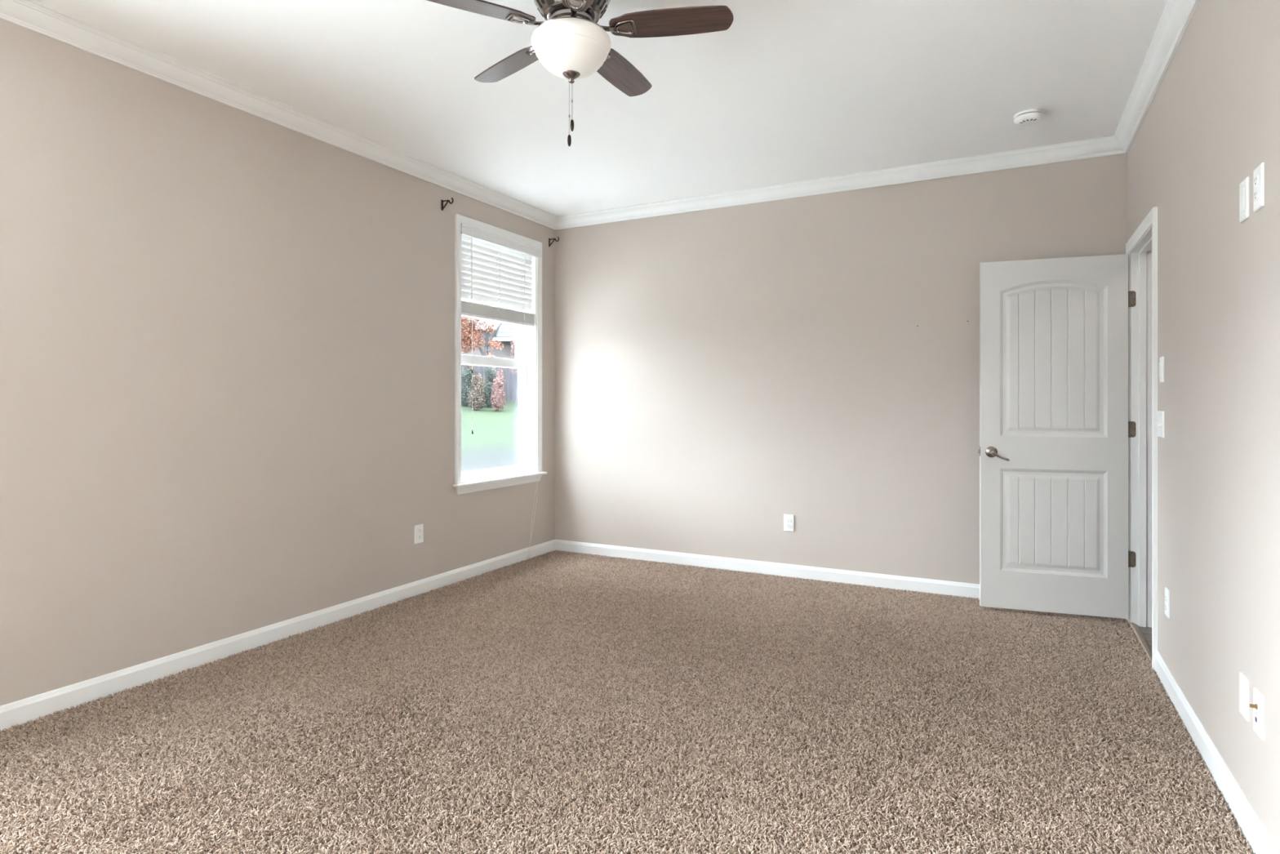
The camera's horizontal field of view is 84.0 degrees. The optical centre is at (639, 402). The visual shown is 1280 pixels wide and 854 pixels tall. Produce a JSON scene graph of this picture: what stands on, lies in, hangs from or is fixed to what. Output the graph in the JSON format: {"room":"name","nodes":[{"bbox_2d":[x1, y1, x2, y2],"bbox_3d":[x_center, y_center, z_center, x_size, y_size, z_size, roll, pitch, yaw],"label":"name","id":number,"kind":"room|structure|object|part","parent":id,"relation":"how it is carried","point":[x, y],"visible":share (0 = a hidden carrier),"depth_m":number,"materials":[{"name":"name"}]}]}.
{"room":"empty bedroom","nodes":[
{"label":"empty bedroom","id":0,"kind":"room"},
{"bbox_2d":[0,18,555,706],"bbox_3d":[-2.574,-0.155,2.495,0.160,2.785,8.120,0,0,27],"label":"wall","id":1,"kind":"structure","parent":0,"point":[227,333],"depth_m":3.34,"materials":[{"name":"beige paint"}]},
{"bbox_2d":[0,539,555,730],"bbox_3d":[-2.498,1.185,2.455,0.013,0.100,7.800,0,0,27],"label":"baseboard","id":2,"kind":"structure","parent":1,"relation":"attached to","point":[21,711],"depth_m":3.42,"materials":[{"name":"white wood"}]},
{"bbox_2d":[0,0,557,230],"bbox_3d":[-2.472,-1.484,2.442,0.070,0.089,7.800,0,0,27],"label":"crown molding","id":3,"kind":"structure","parent":1,"relation":"attached to","point":[33,15],"depth_m":3.41,"materials":[{"name":"white wood"}]},
{"bbox_2d":[414,524,423,543],"bbox_3d":[-1.413,0.838,4.551,0.009,0.118,0.074,0,0,27],"label":"wall outlet","id":4,"kind":"object","parent":1,"relation":"attached to","point":[419,529],"visible":1,"depth_m":4.54,"materials":[{"name":"white plastic"}]},
{"bbox_2d":[441,197,453,210],"bbox_3d":[-1.276,-1.320,4.719,0.099,0.074,0.018,0,0,27],"label":"curtain rod bracket","id":5,"kind":"object","parent":1,"relation":"attached to","point":[442,201],"visible":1,"depth_m":4.72,"materials":[{"name":"brown metal"}]},
{"bbox_3d":[-1.293,-1.317,4.728,0.059,0.059,0.009,0,0,27],"label":"arm","id":6,"kind":"part","parent":5,"relation":"part of","materials":[{"name":"brown metal"}]},
{"bbox_2d":[453,213,546,494],"bbox_3d":[-1.081,-0.332,5.319,0.208,1.919,1.050,0,0,27],"label":"window","id":7,"kind":"structure","parent":1,"relation":"in","point":[529,415],"depth_m":5.65,"materials":[{"name":"white plastic"}]},
{"bbox_3d":[-1.121,0.094,5.341,0.036,0.898,0.850,0,0,27],"label":"sash","id":8,"kind":"part","parent":7,"relation":"part of","materials":[{"name":"white plastic"}]},
{"bbox_3d":[-1.138,-0.342,5.349,0.078,1.793,0.894,0,0,27],"label":"frame","id":9,"kind":"part","parent":7,"relation":"part of","materials":[{"name":"white plastic"}]},
{"bbox_3d":[-1.048,0.559,5.303,0.135,0.032,1.050,0,0,27],"label":"sill","id":10,"kind":"part","parent":7,"relation":"part of","materials":[{"name":"white wood"}]},
{"bbox_2d":[460,223,541,559],"bbox_3d":[-1.035,-0.009,5.303,0.123,2.443,0.926,0,0,27],"label":"window blind","id":11,"kind":"object","parent":7,"relation":"attached to","point":[496,269],"visible":0.91,"depth_m":5.29,"materials":[{"name":"white plastic"}]},
{"bbox_3d":[-1.214,-0.905,5.026,0.059,0.570,0.002,0,0,27],"label":"ladder cord","id":12,"kind":"part","parent":11,"relation":"part of","materials":[{"name":"white fabric"}]},
{"bbox_3d":[-1.187,-0.494,5.002,0.021,1.388,0.002,0,0,27],"label":"tilt cord","id":13,"kind":"part","parent":11,"relation":"part of","materials":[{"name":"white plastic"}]},
{"bbox_3d":[-1.066,-0.619,5.312,0.052,0.020,0.862,0,0,27],"label":"rail","id":14,"kind":"part","parent":11,"relation":"part of","materials":[{"name":"white plastic"}]},
{"bbox_3d":[-0.863,0.001,5.575,0.068,2.405,0.115,0,0,27],"label":"lift cord","id":15,"kind":"part","parent":11,"relation":"part of","materials":[{"name":"white fabric"}]},
{"bbox_3d":[-0.858,0.001,5.586,0.068,2.405,0.114,0,0,27],"label":"lift cord","id":16,"kind":"part","parent":11,"relation":"part of","materials":[{"name":"white fabric"}]},
{"bbox_3d":[-1.170,-0.337,5.366,0.005,1.743,0.846,0,0,27],"label":"screen frame","id":17,"kind":"part","parent":7,"relation":"part of","materials":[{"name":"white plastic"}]},
{"bbox_3d":[-1.153,-0.748,5.357,0.029,0.925,0.850,0,0,27],"label":"sash","id":18,"kind":"part","parent":7,"relation":"part of","materials":[{"name":"white plastic"}]},
{"bbox_2d":[548,236,559,247],"bbox_3d":[-0.703,-1.320,5.824,0.099,0.074,0.018,0,0,27],"label":"curtain rod bracket","id":19,"kind":"object","parent":1,"relation":"attached to","point":[549,239],"visible":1,"depth_m":5.83,"materials":[{"name":"brown metal"}]},
{"bbox_2d":[34,0,1168,216],"bbox_3d":[-0.766,-1.588,1.557,4.235,0.120,8.120,0,0,27],"label":"ceiling","id":20,"kind":"structure","parent":0,"point":[793,91],"depth_m":3.35,"materials":[{"name":"white paint"}]},
{"bbox_2d":[426,0,733,146],"bbox_3d":[-0.278,-1.220,2.565,1.049,0.615,1.094,0,0,45],"label":"ceiling fan","id":21,"kind":"object","parent":20,"relation":"hanging from","point":[571,44],"visible":1,"depth_m":2.47,"materials":[{"name":"brown wood"}]},
{"bbox_3d":[-0.560,-1.325,2.368,0.432,0.006,0.129,0,12,-27],"label":"blade","id":22,"kind":"part","parent":21,"relation":"part of","materials":[{"name":"brown wood"}]},
{"bbox_3d":[-0.497,-1.325,2.782,0.432,0.006,0.129,0,12,45],"label":"blade","id":23,"kind":"part","parent":21,"relation":"part of","materials":[{"name":"brown wood"}]},
{"bbox_3d":[-0.252,-1.060,2.531,0.004,0.217,0.004,0,0,-40],"label":"pull chain","id":24,"kind":"part","parent":21,"relation":"part of","materials":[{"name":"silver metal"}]},
{"bbox_3d":[-0.244,-1.236,2.531,0.283,0.136,0.283,0,0,27],"label":"lamp shade","id":25,"kind":"part","parent":21,"relation":"part of","materials":[{"name":"white glass"}]},
{"bbox_3d":[-0.187,-1.325,2.180,0.129,0.006,0.432,12,-2,-9],"label":"blade","id":26,"kind":"part","parent":21,"relation":"part of","materials":[{"name":"brown wood"}]},
{"bbox_3d":[-0.084,-1.325,2.849,0.129,0.006,0.432,-13,-6,26],"label":"blade","id":27,"kind":"part","parent":21,"relation":"part of","materials":[{"name":"brown wood"}]},
{"bbox_3d":[0.108,-1.325,2.478,0.432,0.006,0.129,0,-12,9],"label":"blade","id":28,"kind":"part","parent":21,"relation":"part of","materials":[{"name":"brown wood"}]},
{"bbox_2d":[1013,108,1044,125],"bbox_3d":[2.060,-1.506,3.768,0.144,0.044,0.144,0,0,27],"label":"smoke detector","id":29,"kind":"object","parent":20,"relation":"attached to","point":[1029,117],"visible":1,"depth_m":3.73,"materials":[{"name":"white plastic"}]},
{"bbox_2d":[555,153,1127,584],"bbox_3d":[1.138,-0.155,5.054,4.075,2.785,0.160,0,0,27],"label":"wall","id":30,"kind":"structure","parent":0,"point":[722,374],"depth_m":4.98,"materials":[{"name":"beige paint"}]},
{"bbox_2d":[555,539,979,599],"bbox_3d":[1.047,1.185,5.003,3.960,0.100,0.013,0,0,27],"label":"baseboard","id":31,"kind":"structure","parent":30,"relation":"attached to","point":[882,580],"depth_m":5.02,"materials":[{"name":"white wood"}]},
{"bbox_2d":[783,514,794,531],"bbox_3d":[1.048,0.845,5.005,0.074,0.118,0.009,0,0,27],"label":"wall outlet","id":32,"kind":"object","parent":30,"relation":"attached to","point":[788,519],"visible":1,"depth_m":5.00,"materials":[{"name":"white plastic"}]},
{"bbox_2d":[555,135,1126,230],"bbox_3d":[1.034,-1.484,4.978,3.960,0.089,0.070,0,0,27],"label":"crown molding","id":33,"kind":"structure","parent":30,"relation":"attached to","point":[1104,146],"depth_m":4.74,"materials":[{"name":"white wood"}]},
{"bbox_2d":[1137,626,1151,648],"bbox_3d":[3.104,1.287,3.268,1.290,0.100,3.600,0,0,27],"label":"floor","id":34,"kind":"structure","parent":0,"point":[1146,631],"depth_m":3.81,"materials":[{"name":"brown wood"}]},
{"bbox_2d":[1128,622,1151,662],"bbox_3d":[2.577,1.228,3.635,0.042,0.017,0.723,0,0,27],"label":"threshold strip","id":35,"kind":"object","parent":34,"relation":"on","point":[1141,638],"visible":0.6,"depth_m":3.67,"materials":[{"name":"beige wood"}]},
{"bbox_2d":[1127,0,1279,853],"bbox_3d":[1.026,-0.155,0.538,0.115,2.785,7.960,0,0,27],"label":"wall","id":36,"kind":"structure","parent":0,"point":[1212,118],"depth_m":2.29,"materials":[{"name":"beige paint"}]},
{"bbox_2d":[977,253,1136,618],"bbox_3d":[2.386,0.186,4.104,0.794,2.028,0.144,0,0,16],"label":"door","id":37,"kind":"structure","parent":36,"relation":"in","point":[1055,428],"depth_m":4.07,"materials":[{"name":"white paint"}]},
{"bbox_3d":[2.083,0.296,4.143,0.122,0.080,0.054,0,0,19],"label":"lever handle","id":38,"kind":"part","parent":37,"relation":"part of","materials":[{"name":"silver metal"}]},
{"bbox_2d":[1125,206,1157,669],"bbox_3d":[2.613,0.169,3.616,0.136,2.137,0.850,0,0,27],"label":"door frame","id":39,"kind":"structure","parent":36,"relation":"attached to","point":[1141,254],"depth_m":3.93,"materials":[{"name":"white wood"}]},
{"bbox_2d":[1114,0,1199,153],"bbox_3d":[0.981,-1.484,0.651,0.070,0.089,7.800,0,0,27],"label":"crown molding","id":40,"kind":"structure","parent":36,"relation":"attached to","point":[1176,15],"depth_m":3.10,"materials":[{"name":"white wood"}]},
{"bbox_2d":[1154,410,1164,437],"bbox_3d":[2.322,0.095,3.182,0.019,0.117,0.136,0,0,27],"label":"light switch","id":41,"kind":"object","parent":36,"relation":"attached to","point":[1160,423],"visible":1,"depth_m":3.15,"materials":[{"name":"white plastic"}]},
{"bbox_3d":[2.327,0.095,3.180,0.007,0.117,0.136,0,0,27],"label":"plate","id":42,"kind":"part","parent":41,"relation":"part of","materials":[{"name":"white plastic"}]},
{"bbox_2d":[1159,356,1164,382],"bbox_3d":[2.313,-0.147,3.155,0.010,0.115,0.060,0,0,27],"label":"light switch","id":43,"kind":"object","parent":36,"relation":"attached to","point":[1162,358],"visible":1,"depth_m":3.13,"materials":[{"name":"white plastic"}]},
{"bbox_2d":[1164,586,1169,618],"bbox_3d":[2.260,0.857,3.052,0.009,0.118,0.074,0,0,27],"label":"wall outlet","id":44,"kind":"object","parent":36,"relation":"attached to","point":[1166,590],"visible":1,"depth_m":3.04,"materials":[{"name":"white plastic"}]},
{"bbox_2d":[1154,650,1279,853],"bbox_3d":[0.789,1.185,0.220,0.013,0.100,6.858,0,0,27],"label":"baseboard","id":45,"kind":"structure","parent":36,"relation":"attached to","point":[1259,839],"depth_m":2.28,"materials":[{"name":"white wood"}]},
{"bbox_2d":[1239,671,1248,721],"bbox_3d":[1.744,0.848,2.056,0.008,0.117,0.073,0,0,27],"label":"blank wall plate","id":46,"kind":"object","parent":36,"relation":"attached to","point":[1243,681],"visible":1,"depth_m":2.04,"materials":[{"name":"white plastic"}]},
{"bbox_2d":[1239,176,1248,222],"bbox_3d":[1.743,-0.585,2.054,0.008,0.117,0.073,0,0,27],"label":"blank wall plate","id":47,"kind":"object","parent":36,"relation":"attached to","point":[1244,185],"visible":1,"depth_m":2.04,"materials":[{"name":"white plastic"}]},
{"bbox_2d":[1248,687,1263,740],"bbox_3d":[1.676,0.845,1.939,0.021,0.118,0.074,0,0,27],"label":"cable plate","id":48,"kind":"object","parent":36,"relation":"attached to","point":[1257,705],"visible":1,"depth_m":1.93,"materials":[{"name":"white plastic"}]},
{"bbox_2d":[1253,162,1264,212],"bbox_3d":[1.681,-0.585,1.935,0.009,0.118,0.074,0,0,27],"label":"wall outlet","id":49,"kind":"object","parent":36,"relation":"attached to","point":[1259,172],"visible":1,"depth_m":1.92,"materials":[{"name":"white plastic"}]},
{"bbox_2d":[1253,189,1258,200],"bbox_3d":[1.679,-0.566,1.937,0.005,0.028,0.034,0,0,27],"label":"receptacle","id":50,"kind":"object","parent":49,"relation":"attached to","point":[1255,191],"depth_m":1.93,"materials":[{"name":"grey plastic"}]},
{"bbox_2d":[1253,174,1258,186],"bbox_3d":[1.679,-0.605,1.937,0.005,0.028,0.034,0,0,27],"label":"receptacle","id":51,"kind":"object","parent":49,"relation":"attached to","point":[1255,176],"depth_m":1.93,"materials":[{"name":"grey plastic"}]},
{"bbox_3d":[-0.817,1.287,1.584,4.120,0.100,8.120,0,0,27],"label":"floor","id":52,"kind":"structure","parent":0,"visible":0},
{"bbox_2d":[0,549,1255,853],"bbox_3d":[-0.751,1.233,1.550,3.945,0.008,7.798,0,0,27],"label":"carpet","id":53,"kind":"object","parent":52,"relation":"on","point":[557,701],"visible":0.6,"depth_m":2.60,"materials":[{"name":"brown carpet"}]},
{"label":"outside","id":54,"kind":"structure","parent":0,"visible":0},
{"bbox_2d":[461,391,517,471],"bbox_3d":[-22.915,0.610,28.700,60.000,2.310,100.000,0,0,27],"label":"lawn","id":55,"kind":"structure","parent":54,"point":[493,443],"depth_m":17.96,"materials":[{"name":"green plant"}]},
{"bbox_2d":[461,364,472,406],"bbox_3d":[-6.298,-0.593,25.404,0.717,1.531,0.697,0,0,27],"label":"shrub","id":56,"kind":"object","parent":55,"relation":"on","point":[467,375],"visible":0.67,"depth_m":25.33,"materials":[{"name":"green plant"}]},
{"bbox_2d":[462,364,478,401],"bbox_3d":[-6.302,-0.715,26.502,0.828,1.537,0.803,0,0,27],"label":"shrub","id":57,"kind":"object","parent":55,"relation":"on","point":[468,366],"visible":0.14,"depth_m":26.36,"materials":[{"name":"green plant"}]},
{"bbox_2d":[467,373,485,410],"bbox_3d":[-5.601,-0.362,24.398,0.590,1.340,0.593,0,0,27],"label":"shrub","id":58,"kind":"object","parent":55,"relation":"on","point":[477,396],"visible":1,"depth_m":24.33,"materials":[{"name":"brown plant"}]},
{"bbox_2d":[461,299,503,404],"bbox_3d":[-6.279,-1.700,26.128,2.492,4.159,1.418,0,0,-14],"label":"maple tree","id":59,"kind":"object","parent":55,"relation":"on","point":[466,326],"visible":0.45,"depth_m":25.93,"materials":[{"name":"orange plant"}]},
{"bbox_3d":[-6.284,-2.693,26.126,2.481,2.174,1.418,0,0,-14],"label":"crown","id":60,"kind":"part","parent":59,"relation":"part of","materials":[{"name":"orange plant"}]},
{"bbox_2d":[461,304,515,389],"bbox_3d":[-8.276,-3.999,46.950,9.281,8.018,7.100,0,0,0],"label":"house","id":61,"kind":"structure","parent":55,"relation":"on","point":[505,332],"depth_m":44.30,"materials":[{"name":"white"}]},
{"bbox_2d":[461,356,517,401],"bbox_3d":[-5.370,-0.811,27.521,4.921,1.940,0.069,0,0,0],"label":"fence","id":62,"kind":"object","parent":55,"relation":"on","point":[511,379],"visible":0.06,"depth_m":27.49,"materials":[{"name":"grey wood"}]},
{"bbox_2d":[482,366,497,407],"bbox_3d":[-5.398,-0.593,25.402,0.629,1.601,0.648,0,0,27],"label":"shrub","id":63,"kind":"object","parent":55,"relation":"on","point":[491,375],"visible":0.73,"depth_m":25.29,"materials":[{"name":"green plant"}]},
{"bbox_2d":[488,366,504,400],"bbox_3d":[-5.429,-0.639,26.506,0.779,1.451,0.763,0,0,27],"label":"shrub","id":64,"kind":"object","parent":55,"relation":"on","point":[491,366],"visible":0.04,"depth_m":26.40,"materials":[{"name":"green plant"}]},
{"bbox_2d":[489,368,506,411],"bbox_3d":[-4.868,-0.440,24.405,0.548,1.548,0.553,0,0,27],"label":"shrub","id":65,"kind":"object","parent":55,"relation":"on","point":[497,394],"visible":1,"depth_m":24.32,"materials":[{"name":"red plant"}]},
{"bbox_2d":[510,337,517,373],"bbox_3d":[-4.444,-1.034,26.201,0.718,2.874,0.667,0,0,27],"label":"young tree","id":66,"kind":"object","parent":55,"relation":"on","point":[513,345],"visible":0.16,"depth_m":26.14,"materials":[{"name":"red plant"}]}
]}

